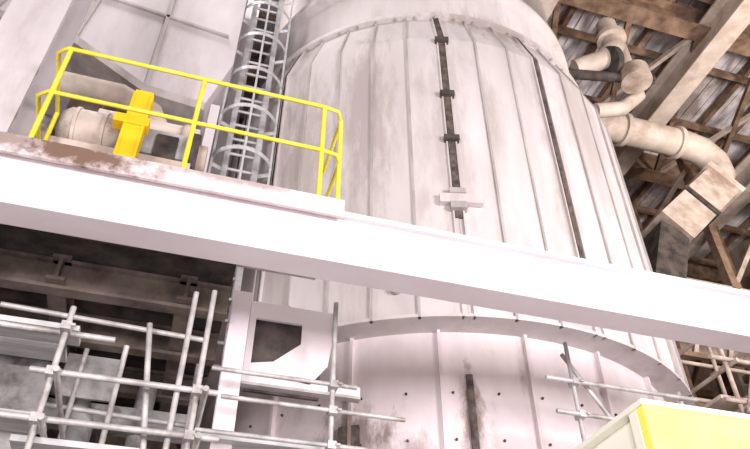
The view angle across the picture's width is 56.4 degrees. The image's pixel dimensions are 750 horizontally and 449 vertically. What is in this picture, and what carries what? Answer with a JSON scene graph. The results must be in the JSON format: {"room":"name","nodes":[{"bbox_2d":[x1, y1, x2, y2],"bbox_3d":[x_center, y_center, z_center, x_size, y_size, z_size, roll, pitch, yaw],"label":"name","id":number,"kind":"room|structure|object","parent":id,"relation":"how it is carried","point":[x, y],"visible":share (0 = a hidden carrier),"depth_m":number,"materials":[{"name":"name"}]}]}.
{"room":"industrial hall","nodes":[
{"label":"industrial hall","id":0,"kind":"room"},
{"bbox_2d":[99,358,718,448],"bbox_3d":[-0.273,7.144,19.949,27.000,17.900,0.200,11,-41,-13],"label":"wall","id":1,"kind":"structure","parent":0,"point":[712,386],"depth_m":18.81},
{"bbox_2d":[239,0,749,257],"bbox_3d":[3.525,-7.809,16.130,27.000,0.200,26.000,11,-41,-13],"label":"ceiling","id":2,"kind":"structure","parent":0,"point":[711,87],"depth_m":20.54,"materials":[{"name":"brown wood"}]},
{"bbox_2d":[238,0,749,284],"bbox_3d":[3.603,-7.051,15.525,26.965,1.660,25.800,11,-41,-13],"label":"roof trusses","id":3,"kind":"object","parent":2,"relation":"attached to","point":[722,26],"visible":0.12,"depth_m":18.94,"materials":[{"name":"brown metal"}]},
{"bbox_2d":[568,16,655,117],"bbox_3d":[5.648,-3.840,16.993,2.574,2.871,1.238,11,-41,-13],"label":"pipe","id":4,"kind":"object","parent":3,"relation":"hanging from","point":[613,62],"visible":0.92,"depth_m":16.52,"materials":[{"name":"beige metal"}]},
{"bbox_2d":[709,236,749,395],"bbox_3d":[16.541,1.619,13.365,0.200,17.900,26.000,11,-41,-13],"label":"wall","id":5,"kind":"structure","parent":0,"point":[736,254],"depth_m":25.87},
{"bbox_3d":[3.525,6.018,4.527,27.000,0.200,26.000,11,-41,-13],"label":"floor","id":6,"kind":"structure","parent":0,"visible":0},
{"bbox_2d":[0,0,92,136],"bbox_3d":[-3.145,-3.127,7.669,0.460,17.850,0.500,11,-41,-13],"label":"steel column","id":7,"kind":"structure","parent":6,"relation":"on","point":[32,32],"depth_m":6.17,"materials":[{"name":"white metal"}]},
{"bbox_2d":[0,353,186,448],"bbox_3d":[-4.374,3.264,5.080,5.100,4.730,2.900,11,-41,-13],"label":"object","id":8,"kind":"object","parent":6,"relation":"on","point":[20,389],"visible":0.5,"depth_m":6.09,"materials":[{"name":"metal"}]},
{"bbox_2d":[0,290,405,448],"bbox_3d":[-1.247,2.510,4.391,3.301,5.000,1.550,11,-41,-13],"label":"scaffolding","id":9,"kind":"object","parent":6,"relation":"on","point":[67,332],"visible":0.98,"depth_m":4.95,"materials":[{"name":"grey metal"}]},
{"bbox_2d":[210,290,252,448],"bbox_3d":[-1.179,2.596,4.571,0.160,5.100,0.180,11,-41,-13],"label":"support column","id":10,"kind":"structure","parent":6,"relation":"on","point":[224,417],"depth_m":5.71,"materials":[{"name":"white metal"}]},
{"bbox_2d":[0,131,344,417],"bbox_3d":[-4.134,0.574,5.965,6.950,0.510,3.950,11,-41,-13],"label":"platform","id":11,"kind":"object","parent":10,"relation":"on","point":[114,282],"visible":0.52,"depth_m":5.69,"materials":[{"name":"paint"}]},
{"bbox_2d":[34,71,166,139],"bbox_3d":[-4.890,-1.806,9.532,5.200,7.780,2.110,11,-41,-13],"label":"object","id":12,"kind":"object","parent":11,"relation":"on","point":[73,83],"visible":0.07,"depth_m":8.65,"materials":[{"name":"brown metal"}]},
{"bbox_2d":[48,106,207,171],"bbox_3d":[-2.309,-0.487,6.465,1.370,1.818,0.560,11,-41,-13],"label":"motor","id":13,"kind":"object","parent":11,"relation":"on","point":[165,143],"visible":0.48,"depth_m":6.50,"materials":[{"name":"beige paint"}]},
{"bbox_2d":[0,0,260,176],"bbox_3d":[-4.336,-2.309,10.487,4.703,9.780,1.950,11,-41,-13],"label":"hopper","id":14,"kind":"object","parent":11,"relation":"on","point":[194,37],"visible":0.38,"depth_m":10.12,"materials":[{"name":"grey paint"}]},
{"bbox_2d":[113,89,153,157],"bbox_3d":[-2.145,-0.646,5.982,0.310,1.440,0.220,11,-41,-13],"label":"post","id":15,"kind":"object","parent":11,"relation":"on","point":[133,126],"visible":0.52,"depth_m":6.11,"materials":[{"name":"yellow metal"}]},
{"bbox_2d":[28,46,342,198],"bbox_3d":[-1.545,-0.553,5.841,2.469,1.157,0.820,11,-41,-13],"label":"guard railing","id":16,"kind":"object","parent":11,"relation":"on","point":[60,68],"visible":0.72,"depth_m":5.71,"materials":[{"name":"yellow metal"}]},
{"bbox_2d":[208,0,293,367],"bbox_3d":[-1.917,-1.963,10.899,0.852,9.780,1.329,11,-41,-13],"label":"ladder","id":17,"kind":"object","parent":11,"relation":"on","point":[239,98],"visible":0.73,"depth_m":10.39,"materials":[{"name":"grey metal"}]},
{"bbox_2d":[0,152,749,353],"bbox_3d":[3.829,0.971,6.326,26.300,0.485,0.290,11,-41,-13],"label":"girder","id":18,"kind":"object","parent":11,"relation":"attached to","point":[354,249],"visible":1,"depth_m":5.33,"materials":[{"name":"white metal"}]},
{"bbox_2d":[240,301,360,402],"bbox_3d":[-0.633,1.133,6.212,1.030,0.850,0.110,11,-41,-13],"label":"plate","id":19,"kind":"object","parent":10,"relation":"attached to","point":[281,340],"visible":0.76,"depth_m":6.16,"materials":[{"name":"white paint"}]},
{"bbox_2d":[175,0,695,448],"bbox_3d":[0.812,0.811,12.324,7.340,17.800,7.350,11,-41,-13],"label":"vessel","id":20,"kind":"object","parent":6,"relation":"on","point":[464,117],"visible":0.62,"depth_m":8.88,"materials":[{"name":"paint"}]},
{"bbox_2d":[600,113,745,278],"bbox_3d":[6.636,-0.494,16.542,5.465,5.877,1.050,11,-41,-13],"label":"duct","id":21,"kind":"object","parent":20,"relation":"attached to","point":[667,238],"visible":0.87,"depth_m":16.88,"materials":[{"name":"beige metal"}]},
{"bbox_2d":[545,342,697,441],"bbox_3d":[2.305,3.158,5.203,1.600,5.050,0.163,11,-41,-13],"label":"scaffolding","id":22,"kind":"object","parent":6,"relation":"on","point":[573,382],"visible":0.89,"depth_m":6.43,"materials":[{"name":"grey metal"}]},
{"bbox_2d":[574,398,749,448],"bbox_3d":[2.097,2.544,2.834,2.480,2.945,1.530,11,-41,-13],"label":"machine housing","id":23,"kind":"object","parent":6,"relation":"on","point":[646,423],"visible":1,"depth_m":2.98,"materials":[{"name":"paint"}]},
{"bbox_2d":[633,159,749,406],"bbox_3d":[9.185,5.058,16.062,10.200,16.100,2.770,11,-41,-13],"label":"rack","id":24,"kind":"object","parent":6,"relation":"on","point":[730,277],"visible":0.2,"depth_m":18.01,"materials":[{"name":"brown metal"}]},
{"bbox_2d":[679,343,749,413],"bbox_3d":[6.237,4.845,9.585,2.800,8.100,1.600,11,-41,-13],"label":"scaffolding","id":25,"kind":"object","parent":6,"relation":"on","point":[735,403],"visible":0.35,"depth_m":10.68,"materials":[{"name":"grey metal"}]},
{"bbox_2d":[692,360,749,399],"bbox_3d":[9.671,3.305,13.974,11.950,16.100,18.950,11,-41,-13],"label":"frame","id":26,"kind":"object","parent":6,"relation":"on","point":[741,380],"visible":0.02,"depth_m":24.95,"materials":[{"name":"brown metal"}]}
]}

